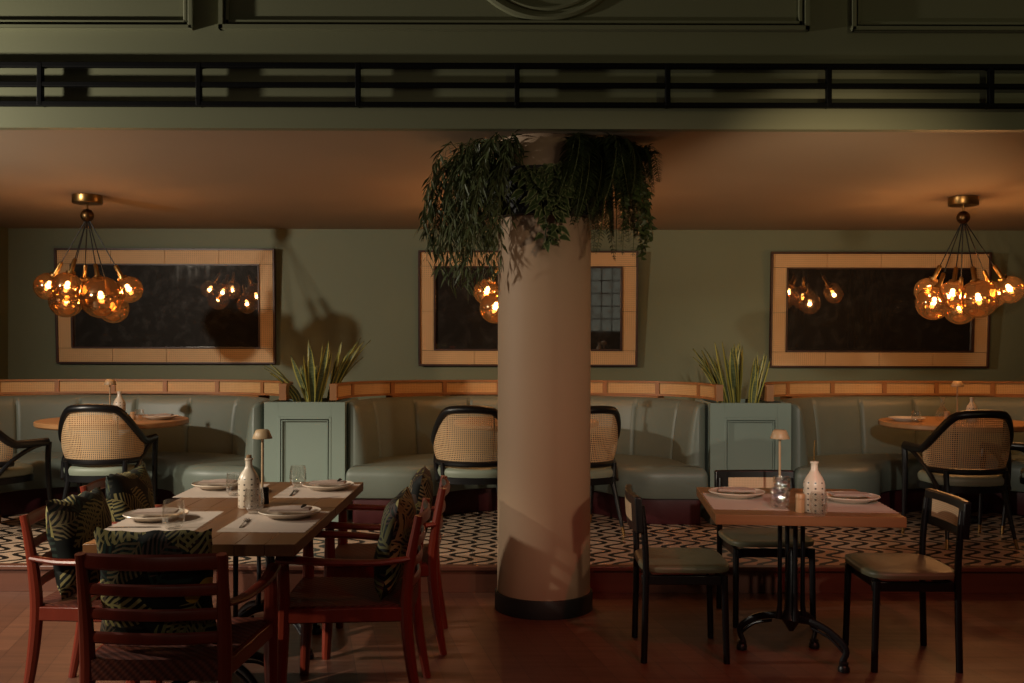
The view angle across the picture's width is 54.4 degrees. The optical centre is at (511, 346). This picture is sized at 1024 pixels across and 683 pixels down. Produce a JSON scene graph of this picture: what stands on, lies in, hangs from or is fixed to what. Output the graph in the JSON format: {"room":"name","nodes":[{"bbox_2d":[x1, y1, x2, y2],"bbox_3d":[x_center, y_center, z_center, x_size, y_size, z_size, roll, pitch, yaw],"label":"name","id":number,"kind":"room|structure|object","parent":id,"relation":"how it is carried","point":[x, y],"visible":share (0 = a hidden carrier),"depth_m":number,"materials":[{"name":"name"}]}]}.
{"room":"restaurant","nodes":[
{"label":"restaurant","id":0,"kind":"room"},
{"bbox_2d":[0,227,7,378],"bbox_3d":[-5.350,0.058,9.665,0.800,2.800,0.230,0,0,0],"label":"wall","id":1,"kind":"structure","parent":0,"point":[3,231],"depth_m":9.69,"materials":[{"name":"green paint"}]},
{"bbox_2d":[0,130,1023,230],"bbox_3d":[0.003,-1.214,7.560,24.000,0.120,4.500,0,0,0],"label":"ceiling","id":2,"kind":"structure","parent":0,"point":[145,179],"depth_m":6.86,"materials":[{"name":"paint"}]},
{"bbox_2d":[33,193,142,322],"bbox_3d":[-3.227,-0.674,7.635,0.782,0.975,0.594,0,0,38],"label":"globe chandelier","id":3,"kind":"object","parent":2,"relation":"hanging from","point":[67,294],"visible":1,"depth_m":7.52,"materials":[{"name":"gold metal"}]},
{"bbox_2d":[473,267,497,322],"bbox_3d":[0.043,-0.666,7.620,0.594,0.975,0.783,0,0,-21],"label":"globe chandelier","id":4,"kind":"object","parent":2,"relation":"hanging from","point":[488,302],"visible":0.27,"depth_m":7.52,"materials":[{"name":"gold metal"}]},
{"bbox_2d":[0,107,1023,131],"bbox_3d":[0.003,-1.219,5.280,24.000,0.136,0.060,0,0,0],"label":"fascia","id":5,"kind":"object","parent":2,"relation":"attached to","point":[11,118],"visible":0.75,"depth_m":5.25,"materials":[{"name":"green paint"}]},
{"bbox_2d":[914,195,1023,323],"bbox_3d":[3.495,-0.661,7.608,0.820,0.970,0.571,0,0,0],"label":"globe chandelier","id":6,"kind":"object","parent":2,"relation":"hanging from","point":[959,304],"visible":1,"depth_m":7.52,"materials":[{"name":"orange glass"}]},
{"bbox_2d":[0,0,1023,102],"bbox_3d":[0.005,-2.110,5.335,24.000,1.700,0.160,0,0,0],"label":"wall","id":7,"kind":"structure","parent":0,"point":[830,38],"depth_m":5.25,"materials":[{"name":"green paint"}]},
{"bbox_2d":[0,0,193,30],"bbox_3d":[-3.300,-2.186,5.252,3.253,1.032,0.070,0,0,0],"label":"trim","id":8,"kind":"structure","parent":7,"relation":"attached to","point":[179,27],"depth_m":5.23,"materials":[{"name":"paint"}]},
{"bbox_2d":[0,62,1023,108],"bbox_3d":[0.003,-1.367,5.221,16.000,0.229,0.072,0,0,0],"label":"balustrade","id":9,"kind":"object","parent":7,"relation":"attached to","point":[40,83],"visible":1,"depth_m":5.19,"materials":[{"name":"black metal"}]},
{"bbox_2d":[218,0,809,31],"bbox_3d":[0.011,-2.179,5.252,3.100,1.024,0.070,0,0,0],"label":"trim","id":10,"kind":"structure","parent":7,"relation":"attached to","point":[232,25],"depth_m":5.23,"materials":[{"name":"green paint"}]},
{"bbox_2d":[487,0,604,19],"bbox_3d":[0.179,-2.185,5.252,0.945,0.945,0.045,0,0,0],"label":"trim","id":11,"kind":"structure","parent":7,"relation":"attached to","point":[499,4],"depth_m":5.24,"materials":[{"name":"green paint"}]},
{"bbox_2d":[850,0,1023,31],"bbox_3d":[3.376,-2.171,5.252,3.185,1.032,0.070,0,0,0],"label":"trim","id":12,"kind":"structure","parent":7,"relation":"attached to","point":[1006,26],"depth_m":5.22,"materials":[{"name":"green paint"}]},
{"bbox_2d":[0,591,1023,682],"bbox_3d":[-0.003,1.520,0.985,24.000,0.100,9.970,0,0,0],"label":"floor","id":13,"kind":"structure","parent":0,"point":[484,644],"depth_m":4.93,"materials":[{"name":"brown wood"}]},
{"bbox_2d":[19,505,161,682],"bbox_3d":[-1.681,1.069,4.200,0.600,0.801,0.614,0,0,0],"label":"wooden armchair","id":14,"kind":"object","parent":13,"relation":"on","point":[51,607],"visible":0.25,"depth_m":3.96,"materials":[{"name":"brown wood"}]},
{"bbox_2d":[45,487,111,599],"bbox_3d":[-1.805,0.819,4.175,0.168,0.415,0.418,0,0,8],"label":"cushion","id":15,"kind":"object","parent":14,"relation":"on","point":[70,521],"visible":0.66,"depth_m":4.03,"materials":[{"name":"green fabric"}]},
{"bbox_2d":[80,477,228,575],"bbox_3d":[-1.801,1.068,5.030,0.600,0.801,0.614,0,0,0],"label":"wooden armchair","id":16,"kind":"object","parent":13,"relation":"on","point":[100,483],"visible":0.03,"depth_m":4.99,"materials":[{"name":"brown wood"}]},
{"bbox_2d":[105,464,154,521],"bbox_3d":[-1.909,0.818,5.002,0.173,0.409,0.416,0,0,8],"label":"cushion","id":17,"kind":"object","parent":16,"relation":"on","point":[131,490],"visible":0.5,"depth_m":4.88,"materials":[{"name":"green fabric"}]},
{"bbox_2d":[74,552,280,682],"bbox_3d":[-1.174,1.070,3.502,0.614,0.801,0.600,0,0,0],"label":"wooden armchair","id":18,"kind":"object","parent":13,"relation":"on","point":[193,656],"visible":0.94,"depth_m":3.26,"materials":[{"name":"brown wood"}]},
{"bbox_2d":[92,526,216,644],"bbox_3d":[-1.219,0.816,3.399,0.417,0.421,0.165,0,0,2],"label":"cushion","id":19,"kind":"object","parent":18,"relation":"on","point":[154,542],"visible":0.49,"depth_m":3.34,"materials":[{"name":"green fabric"}]},
{"bbox_2d":[83,507,334,682],"bbox_3d":[-1.177,1.092,4.035,0.772,0.750,0.830,0,0,0],"label":"dining table","id":20,"kind":"object","parent":13,"relation":"on","point":[235,544],"visible":0.31,"depth_m":3.79,"materials":[{"name":"brown wood"}]},
{"bbox_2d":[105,511,223,531],"bbox_3d":[-1.427,0.716,4.090,0.365,0.001,0.496,0,0,-2],"label":"placemat","id":21,"kind":"object","parent":20,"relation":"on","point":[194,520],"visible":0.59,"depth_m":4.04,"materials":[{"name":"fabric"}]},
{"bbox_2d":[108,526,157,527],"bbox_3d":[-1.495,0.714,3.946,0.203,0.003,0.017,0,0,-3],"label":"knife","id":22,"kind":"object","parent":21,"relation":"on","point":[135,526],"visible":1,"depth_m":3.94,"materials":[{"name":"metal"}]},
{"bbox_2d":[123,508,188,522],"bbox_3d":[-1.477,0.701,4.130,0.260,0.029,0.260,0,0,0],"label":"plate","id":23,"kind":"object","parent":21,"relation":"on","point":[143,518],"visible":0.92,"depth_m":4.10,"materials":[{"name":"white ceramic"}]},
{"bbox_2d":[131,507,179,514],"bbox_3d":[-1.476,0.680,4.130,0.175,0.014,0.100,0,0,-8],"label":"napkin","id":24,"kind":"object","parent":23,"relation":"on","point":[164,510],"visible":1,"depth_m":4.10,"materials":[{"name":"fabric"}]},
{"bbox_2d":[161,499,184,529],"bbox_3d":[-1.337,0.660,3.930,0.090,0.112,0.090,0,0,0],"label":"drinking glass","id":25,"kind":"object","parent":21,"relation":"on","point":[165,499],"visible":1,"depth_m":3.93,"materials":[{"name":"clear glass"}]},
{"bbox_2d":[238,455,259,508],"bbox_3d":[-1.173,0.599,4.440,0.094,0.236,0.094,0,0,0],"label":"ceramic bottle","id":26,"kind":"object","parent":20,"relation":"on","point":[249,477],"visible":1,"depth_m":4.41,"materials":[{"name":"white ceramic"}]},
{"bbox_2d":[217,511,328,532],"bbox_3d":[-0.972,0.717,4.100,0.350,0.001,0.496,0,0,1],"label":"placemat","id":27,"kind":"object","parent":20,"relation":"on","point":[257,522],"visible":0.8,"depth_m":4.02,"materials":[{"name":"fabric"}]},
{"bbox_2d":[239,518,249,527],"bbox_3d":[-1.087,0.712,4.040,0.023,0.008,0.190,0,0,-7],"label":"fork","id":28,"kind":"object","parent":27,"relation":"on","point":[244,520],"visible":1,"depth_m":4.02,"materials":[{"name":"metal"}]},
{"bbox_2d":[258,505,320,519],"bbox_3d":[-0.937,0.702,4.200,0.260,0.029,0.260,0,0,0],"label":"plate","id":29,"kind":"object","parent":27,"relation":"on","point":[273,515],"visible":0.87,"depth_m":4.17,"materials":[{"name":"white ceramic"}]},
{"bbox_2d":[267,504,312,511],"bbox_3d":[-0.936,0.675,4.200,0.175,0.028,0.100,0,0,-4],"label":"napkin","id":30,"kind":"object","parent":29,"relation":"on","point":[291,508],"visible":1,"depth_m":4.17,"materials":[{"name":"fabric"}]},
{"bbox_2d":[160,482,362,658],"bbox_3d":[-1.183,1.092,4.873,0.784,0.750,0.836,0,0,0],"label":"dining table","id":31,"kind":"object","parent":13,"relation":"on","point":[257,605],"visible":0.25,"depth_m":4.71,"materials":[{"name":"brown wood"}]},
{"bbox_2d":[172,484,269,497],"bbox_3d":[-1.442,0.716,4.970,0.366,0.001,0.476,0,0,-1],"label":"placemat","id":32,"kind":"object","parent":31,"relation":"on","point":[195,492],"visible":0.48,"depth_m":4.86,"materials":[{"name":"paper"}]},
{"bbox_2d":[192,481,237,490],"bbox_3d":[-1.487,0.701,5.040,0.260,0.029,0.260,0,0,0],"label":"plate","id":33,"kind":"object","parent":32,"relation":"on","point":[211,487],"visible":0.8,"depth_m":4.97,"materials":[{"name":"white ceramic"}]},
{"bbox_2d":[198,479,237,483],"bbox_3d":[-1.486,0.680,5.040,0.175,0.014,0.100,0,0,-5],"label":"napkin","id":34,"kind":"object","parent":33,"relation":"on","point":[215,481],"visible":0.98,"depth_m":5.00,"materials":[{"name":"fabric"}]},
{"bbox_2d":[252,429,271,492],"bbox_3d":[-1.236,0.562,4.930,0.098,0.310,0.098,0,0,0],"label":"table lamp","id":35,"kind":"object","parent":31,"relation":"on","point":[262,434],"visible":0.75,"depth_m":4.92,"materials":[{"name":"beige metal"}]},
{"bbox_2d":[261,487,268,503],"bbox_3d":[-1.131,0.680,4.560,0.038,0.075,0.038,0,0,0],"label":"pepper mill","id":36,"kind":"object","parent":31,"relation":"on","point":[264,497],"visible":0.97,"depth_m":4.54,"materials":[{"name":"black paint"}]},
{"bbox_2d":[272,484,360,497],"bbox_3d":[-0.967,0.717,4.970,0.355,0.001,0.476,0,0,0],"label":"placemat","id":37,"kind":"object","parent":31,"relation":"on","point":[303,492],"visible":0.74,"depth_m":4.87,"materials":[{"name":"paper"}]},
{"bbox_2d":[302,480,353,490],"bbox_3d":[-0.927,0.702,5.020,0.260,0.029,0.260,0,0,0],"label":"plate","id":38,"kind":"object","parent":37,"relation":"on","point":[316,487],"visible":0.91,"depth_m":4.97,"materials":[{"name":"white ceramic"}]},
{"bbox_2d":[309,478,346,484],"bbox_3d":[-0.926,0.675,5.020,0.175,0.028,0.100,0,0,-2],"label":"napkin","id":39,"kind":"object","parent":38,"relation":"on","point":[339,481],"visible":1,"depth_m":4.98,"materials":[{"name":"fabric"}]},
{"bbox_2d":[275,497,430,682],"bbox_3d":[-0.644,1.071,4.200,0.600,0.801,0.614,0,0,-1],"label":"wooden armchair","id":40,"kind":"object","parent":13,"relation":"on","point":[313,600],"visible":0.94,"depth_m":3.97,"materials":[{"name":"brown wood"}]},
{"bbox_2d":[373,486,415,599],"bbox_3d":[-0.492,0.814,4.201,0.175,0.410,0.418,0,0,4],"label":"cushion","id":41,"kind":"object","parent":40,"relation":"on","point":[398,514],"visible":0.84,"depth_m":4.02,"materials":[{"name":"green fabric"}]},
{"bbox_2d":[322,475,449,659],"bbox_3d":[-0.609,1.071,4.966,0.600,0.801,0.614,0,0,-3],"label":"wooden armchair","id":42,"kind":"object","parent":13,"relation":"on","point":[430,565],"visible":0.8,"depth_m":4.74,"materials":[{"name":"brown wood"}]},
{"bbox_2d":[409,466,432,535],"bbox_3d":[-0.475,0.816,4.956,0.168,0.416,0.416,0,0,-6],"label":"cushion","id":43,"kind":"object","parent":42,"relation":"on","point":[421,484],"visible":0.36,"depth_m":4.78,"materials":[{"name":"green fabric"}]},
{"bbox_2d":[495,133,592,619],"bbox_3d":[0.182,0.158,5.630,0.552,2.624,0.552,0,0,0],"label":"pillar","id":44,"kind":"structure","parent":13,"relation":"on","point":[544,298],"depth_m":5.40,"materials":[{"name":"beige paint"}]},
{"bbox_2d":[483,165,603,223],"bbox_3d":[0.184,-0.841,5.630,0.704,0.252,0.704,0,0,0],"label":"planter","id":45,"kind":"object","parent":44,"relation":"attached to","point":[522,209],"visible":0.16,"depth_m":5.34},
{"bbox_2d":[412,129,529,296],"bbox_3d":[-0.221,-0.693,5.599,0.663,0.908,1.072,0,0,-31],"label":"plant","id":46,"kind":"object","parent":45,"relation":"in","point":[473,165],"visible":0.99,"depth_m":5.33,"materials":[{"name":"green plant"}]},
{"bbox_2d":[510,161,576,252],"bbox_3d":[0.171,-0.740,5.247,0.372,0.501,0.178,0,0,0],"label":"pothos","id":47,"kind":"object","parent":45,"relation":"hanging from","point":[543,177],"visible":0.87,"depth_m":5.23,"materials":[{"name":"green plant"}]},
{"bbox_2d":[600,163,657,260],"bbox_3d":[0.604,-0.764,5.538,0.421,0.556,0.671,0,0,0],"label":"trailing ivy","id":48,"kind":"object","parent":45,"relation":"in","point":[644,233],"visible":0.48,"depth_m":5.37,"materials":[{"name":"green plant"}]},
{"bbox_2d":[549,131,662,259],"bbox_3d":[0.559,-0.800,5.422,0.469,0.664,0.884,0,0,28],"label":"hanging fern","id":49,"kind":"object","parent":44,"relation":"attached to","point":[585,153],"visible":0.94,"depth_m":5.27,"materials":[{"name":"green plant"}]},
{"bbox_2d":[625,484,729,663],"bbox_3d":[0.793,1.085,4.840,0.479,0.774,0.464,0,0,1],"label":"dining chair","id":50,"kind":"object","parent":13,"relation":"on","point":[710,562],"visible":1,"depth_m":4.64,"materials":[{"name":"black paint"}]},
{"bbox_2d":[714,470,815,627],"bbox_3d":[1.377,1.086,5.446,0.464,0.774,0.479,0,0,-1],"label":"dining chair","id":51,"kind":"object","parent":13,"relation":"on","point":[730,538],"visible":0.58,"depth_m":5.42,"materials":[{"name":"black paint"}]},
{"bbox_2d":[696,487,906,672],"bbox_3d":[1.312,1.098,4.680,0.800,0.750,0.849,0,0,5],"label":"dining table","id":52,"kind":"object","parent":13,"relation":"on","point":[791,616],"visible":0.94,"depth_m":4.60,"materials":[{"name":"brown wood"}]},
{"bbox_2d":[703,493,788,510],"bbox_3d":[1.083,0.722,4.660,0.335,0.001,0.506,0,0,5],"label":"placemat","id":53,"kind":"object","parent":52,"relation":"on","point":[761,502],"visible":0.85,"depth_m":4.59,"materials":[{"name":"fabric"}]},
{"bbox_2d":[708,487,764,498],"bbox_3d":[1.083,0.707,4.800,0.268,0.029,0.268,0,0,0],"label":"plate","id":54,"kind":"object","parent":53,"relation":"on","point":[724,494],"visible":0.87,"depth_m":4.76,"materials":[{"name":"white ceramic"}]},
{"bbox_2d":[718,487,755,491],"bbox_3d":[1.083,0.686,4.800,0.175,0.014,0.100,0,0,10],"label":"napkin","id":55,"kind":"object","parent":54,"relation":"on","point":[730,489],"visible":1,"depth_m":4.76,"materials":[{"name":"fabric"}]},
{"bbox_2d":[770,487,789,508],"bbox_3d":[1.202,0.678,4.460,0.086,0.088,0.086,0,0,0],"label":"crystal tumbler","id":56,"kind":"object","parent":53,"relation":"on","point":[788,493],"visible":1,"depth_m":4.45,"materials":[{"name":"clear glass"}]},
{"bbox_2d":[770,429,789,492],"bbox_3d":[1.341,0.568,4.985,0.098,0.310,0.098,0,0,0],"label":"table lamp","id":57,"kind":"object","parent":52,"relation":"on","point":[780,434],"visible":0.87,"depth_m":4.96,"materials":[{"name":"beige metal"}]},
{"bbox_2d":[773,476,790,495],"bbox_3d":[1.321,0.679,4.870,0.086,0.088,0.086,0,0,0],"label":"crystal tumbler","id":58,"kind":"object","parent":52,"relation":"on","point":[773,476],"visible":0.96,"depth_m":4.86,"materials":[{"name":"clear glass"}]},
{"bbox_2d":[795,493,804,512],"bbox_3d":[1.260,0.682,4.355,0.041,0.082,0.041,0,0,0],"label":"salt shaker","id":59,"kind":"object","parent":52,"relation":"on","point":[800,497],"visible":1,"depth_m":4.34,"materials":[{"name":"brown wood"}]},
{"bbox_2d":[803,440,824,513],"bbox_3d":[1.324,0.565,4.360,0.094,0.315,0.094,0,0,0],"label":"ceramic bottle","id":60,"kind":"object","parent":52,"relation":"on","point":[814,482],"visible":0.99,"depth_m":4.33,"materials":[{"name":"white ceramic"}]},
{"bbox_2d":[825,498,898,512],"bbox_3d":[1.543,0.723,4.600,0.335,0.001,0.506,0,0,5],"label":"placemat","id":61,"kind":"object","parent":52,"relation":"on","point":[874,506],"visible":0.58,"depth_m":4.48,"materials":[{"name":"fabric"}]},
{"bbox_2d":[825,491,880,503],"bbox_3d":[1.583,0.708,4.660,0.268,0.029,0.268,0,0,0],"label":"plate","id":62,"kind":"object","parent":61,"relation":"on","point":[839,499],"visible":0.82,"depth_m":4.60,"materials":[{"name":"white ceramic"}]},
{"bbox_2d":[829,491,872,496],"bbox_3d":[1.583,0.688,4.660,0.175,0.014,0.100,0,0,4],"label":"napkin","id":63,"kind":"object","parent":62,"relation":"on","point":[842,493],"visible":1,"depth_m":4.64,"materials":[{"name":"fabric"}]},
{"bbox_2d":[842,488,970,672],"bbox_3d":[1.859,1.087,4.720,0.479,0.774,0.464,0,0,1],"label":"dining chair","id":64,"kind":"object","parent":13,"relation":"on","point":[951,513],"visible":1,"depth_m":4.60,"materials":[{"name":"black paint"}]},
{"bbox_2d":[0,510,1023,564],"bbox_3d":[-0.003,1.395,7.950,24.000,0.168,3.950,0,0,0],"label":"floor","id":65,"kind":"structure","parent":0,"point":[468,537],"depth_m":6.74,"materials":[{"name":"tile"}]},
{"bbox_2d":[0,430,52,522],"bbox_3d":[-3.674,0.847,6.975,0.613,0.914,0.641,0,0,25],"label":"armchair","id":66,"kind":"object","parent":65,"relation":"on","point":[17,472],"visible":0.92,"depth_m":6.91,"materials":[{"name":"black paint"}]},
{"bbox_2d":[58,404,158,503],"bbox_3d":[-2.932,0.849,7.165,0.613,0.914,0.641,0,0,-4],"label":"armchair","id":67,"kind":"object","parent":65,"relation":"on","point":[79,470],"visible":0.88,"depth_m":6.94,"materials":[{"name":"beige wicker"}]},
{"bbox_2d":[33,415,188,457],"bbox_3d":[-3.052,0.928,7.620,1.104,0.750,1.104,0,0,0],"label":"round table","id":68,"kind":"object","parent":65,"relation":"on","point":[50,423],"visible":0.43,"depth_m":7.38,"materials":[{"name":"brown wood"}]},
{"bbox_2d":[103,379,116,417],"bbox_3d":[-3.118,0.401,7.720,0.096,0.304,0.096,0,0,0],"label":"table lamp","id":69,"kind":"object","parent":68,"relation":"on","point":[109,382],"visible":0.78,"depth_m":7.70,"materials":[{"name":"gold metal"}]},
{"bbox_2d":[113,391,125,419],"bbox_3d":[-2.989,0.445,7.580,0.091,0.216,0.091,0,0,0],"label":"ceramic bottle","id":70,"kind":"object","parent":68,"relation":"on","point":[119,401],"visible":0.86,"depth_m":7.56,"materials":[{"name":"white ceramic"}]},
{"bbox_2d":[130,412,135,419],"bbox_3d":[-2.879,0.523,7.560,0.040,0.060,0.040,0,0,0],"label":"salt shaker","id":71,"kind":"object","parent":68,"relation":"on","point":[132,414],"visible":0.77,"depth_m":7.54,"materials":[{"name":"brown wood"}]},
{"bbox_2d":[142,415,178,419],"bbox_3d":[-2.688,0.539,7.620,0.270,0.029,0.270,0,0,0],"label":"plate","id":72,"kind":"object","parent":68,"relation":"on","point":[144,416],"visible":0.91,"depth_m":7.54,"materials":[{"name":"white ceramic"}]},
{"bbox_2d":[147,413,173,415],"bbox_3d":[-2.688,0.519,7.620,0.175,0.014,0.100,0,0,-5],"label":"napkin","id":73,"kind":"object","parent":72,"relation":"on","point":[164,414],"visible":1,"depth_m":7.59,"materials":[{"name":"fabric"}]},
{"bbox_2d":[0,379,292,516],"bbox_3d":[-3.212,0.790,7.960,2.996,1.026,1.321,0,0,0],"label":"sofa","id":74,"kind":"object","parent":65,"relation":"on","point":[224,415],"visible":0.61,"depth_m":8.34,"materials":[{"name":"green leather"}]},
{"bbox_2d":[264,398,357,521],"bbox_3d":[-1.537,0.858,7.683,0.600,0.902,0.628,0,0,0],"label":"planter box","id":75,"kind":"object","parent":65,"relation":"on","point":[312,436],"visible":0.48,"depth_m":7.37,"materials":[{"name":"green paint"}]},
{"bbox_2d":[264,364,301,401],"bbox_3d":[-1.802,0.290,7.837,0.296,0.318,0.347,0,0,-14],"label":"snake plant","id":76,"kind":"object","parent":75,"relation":"on","point":[294,393],"visible":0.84,"depth_m":7.77,"materials":[{"name":"green plant"}]},
{"bbox_2d":[291,340,331,401],"bbox_3d":[-1.546,0.195,7.689,0.319,0.510,0.432,0,0,0],"label":"snake plant","id":77,"kind":"object","parent":75,"relation":"on","point":[312,381],"visible":0.94,"depth_m":7.65,"materials":[{"name":"green plant"}]},
{"bbox_2d":[327,338,370,401],"bbox_3d":[-1.298,0.188,7.848,0.251,0.525,0.428,0,0,25],"label":"snake plant","id":78,"kind":"object","parent":75,"relation":"in","point":[338,374],"visible":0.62,"depth_m":7.80,"materials":[{"name":"green plant"}]},
{"bbox_2d":[431,405,497,516],"bbox_3d":[-0.272,0.855,7.095,0.613,0.914,0.641,0,0,4],"label":"armchair","id":79,"kind":"object","parent":65,"relation":"on","point":[461,472],"visible":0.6,"depth_m":6.85,"materials":[{"name":"beige wicker"}]},
{"bbox_2d":[0,570,1023,593],"bbox_3d":[-0.003,1.404,5.965,24.000,0.130,0.020,0,0,0],"label":"step riser","id":80,"kind":"structure","parent":65,"relation":"attached to","point":[10,580],"depth_m":5.95,"materials":[{"name":"brown wood"}]},
{"bbox_2d":[0,563,1023,571],"bbox_3d":[-0.003,1.324,5.972,24.000,0.028,0.070,0,0,0],"label":"step nosing","id":81,"kind":"structure","parent":65,"relation":"attached to","point":[3,566],"depth_m":5.94,"materials":[{"name":"brown wood"}]},
{"bbox_2d":[454,417,597,430],"bbox_3d":[0.108,0.935,7.620,1.104,0.750,1.104,0,0,0],"label":"round table","id":82,"kind":"object","parent":65,"relation":"on","point":[596,424],"visible":0.09,"depth_m":7.38,"materials":[{"name":"brown wood"}]},
{"bbox_2d":[329,380,723,524],"bbox_3d":[0.108,0.797,7.960,2.996,1.026,1.321,0,0,0],"label":"sofa","id":83,"kind":"object","parent":65,"relation":"on","point":[660,451],"visible":0.64,"depth_m":7.88,"materials":[{"name":"green leather"}]},
{"bbox_2d":[590,406,625,535],"bbox_3d":[0.460,0.857,7.055,0.613,0.914,0.641,0,0,-24],"label":"armchair","id":84,"kind":"object","parent":65,"relation":"on","point":[605,471],"visible":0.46,"depth_m":6.88,"materials":[{"name":"beige wicker"}]},
{"bbox_2d":[695,399,790,523],"bbox_3d":[1.768,0.865,7.683,0.600,0.902,0.628,0,0,0],"label":"planter box","id":85,"kind":"object","parent":65,"relation":"on","point":[737,435],"visible":0.52,"depth_m":7.37,"materials":[{"name":"green paint"}]},
{"bbox_2d":[693,348,725,402],"bbox_3d":[1.538,0.229,7.762,0.255,0.455,0.327,0,0,12],"label":"snake plant","id":86,"kind":"object","parent":85,"relation":"in","point":[714,378],"visible":0.56,"depth_m":7.78,"materials":[{"name":"green plant"}]},
{"bbox_2d":[715,342,742,402],"bbox_3d":[1.692,0.205,7.716,0.236,0.504,0.338,0,0,0],"label":"snake plant","id":87,"kind":"object","parent":85,"relation":"on","point":[734,367],"visible":0.89,"depth_m":7.65,"materials":[{"name":"green plant"}]},
{"bbox_2d":[748,352,769,402],"bbox_3d":[1.909,0.244,7.683,0.175,0.428,0.247,0,0,0],"label":"snake plant","id":88,"kind":"object","parent":85,"relation":"on","point":[755,391],"visible":0.94,"depth_m":7.63,"materials":[{"name":"green plant"}]},
{"bbox_2d":[760,381,1023,515],"bbox_3d":[3.428,0.805,7.960,2.996,1.026,1.321,0,0,0],"label":"sofa","id":89,"kind":"object","parent":65,"relation":"on","point":[853,451],"visible":0.71,"depth_m":8.36,"materials":[{"name":"green leather"}]},
{"bbox_2d":[878,416,1023,522],"bbox_3d":[3.388,0.943,7.620,1.104,0.750,1.104,0,0,0],"label":"round table","id":90,"kind":"object","parent":65,"relation":"on","point":[930,423],"visible":0.34,"depth_m":7.41,"materials":[{"name":"brown wood"}]},
{"bbox_2d":[888,416,925,421],"bbox_3d":[3.022,0.552,7.620,0.270,0.029,0.270,0,0,0],"label":"plate","id":91,"kind":"object","parent":90,"relation":"on","point":[896,418],"visible":0.98,"depth_m":7.55,"materials":[{"name":"white ceramic"}]},
{"bbox_2d":[944,411,949,417],"bbox_3d":[3.253,0.525,7.440,0.042,0.085,0.042,0,0,0],"label":"salt shaker","id":92,"kind":"object","parent":90,"relation":"on","point":[946,413],"visible":0.62,"depth_m":7.42,"materials":[{"name":"white ceramic"}]},
{"bbox_2d":[951,381,963,410],"bbox_3d":[3.471,0.416,7.760,0.096,0.304,0.096,0,0,0],"label":"table lamp","id":93,"kind":"object","parent":90,"relation":"on","point":[957,384],"visible":0.7,"depth_m":7.74,"materials":[{"name":"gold metal"}]},
{"bbox_2d":[966,397,977,422],"bbox_3d":[3.464,0.474,7.500,0.079,0.187,0.079,0,0,0],"label":"ceramic bottle","id":94,"kind":"object","parent":90,"relation":"on","point":[971,406],"visible":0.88,"depth_m":7.48,"materials":[{"name":"white ceramic"}]},
{"bbox_2d":[901,410,1018,549],"bbox_3d":[3.048,0.863,6.735,0.613,0.914,0.641,0,0,-2],"label":"armchair","id":95,"kind":"object","parent":65,"relation":"on","point":[952,479],"visible":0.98,"depth_m":6.52,"materials":[{"name":"black paint"}]},
{"bbox_2d":[1001,442,1023,534],"bbox_3d":[3.861,0.864,6.946,0.613,0.914,0.641,0,0,-40],"label":"armchair","id":96,"kind":"object","parent":65,"relation":"on","point":[1019,446],"visible":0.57,"depth_m":6.96,"materials":[{"name":"black paint"}]},
{"bbox_2d":[8,228,1023,400],"bbox_3d":[0.000,0.070,9.840,24.000,2.800,0.120,0,0,0],"label":"wall","id":97,"kind":"structure","parent":0,"point":[698,290],"depth_m":9.78,"materials":[{"name":"green paint"}]},
{"bbox_2d":[53,248,276,363],"bbox_3d":[-3.378,-0.398,9.710,2.141,1.127,0.108,0,0,0],"label":"wall mirror","id":98,"kind":"object","parent":97,"relation":"attached to","point":[196,305],"visible":0.91,"depth_m":9.72,"materials":[{"name":"mirror"}]},
{"bbox_2d":[418,250,637,366],"bbox_3d":[0.157,-0.375,9.710,2.141,1.127,0.108,0,0,0],"label":"wall mirror","id":99,"kind":"object","parent":97,"relation":"attached to","point":[452,330],"visible":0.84,"depth_m":9.72,"materials":[{"name":"mirror"}]},
{"bbox_2d":[769,252,991,367],"bbox_3d":[3.588,-0.360,9.710,2.141,1.127,0.108,0,0,0],"label":"wall mirror","id":100,"kind":"object","parent":97,"relation":"attached to","point":[828,309],"visible":0.88,"depth_m":9.72,"materials":[{"name":"mirror"}]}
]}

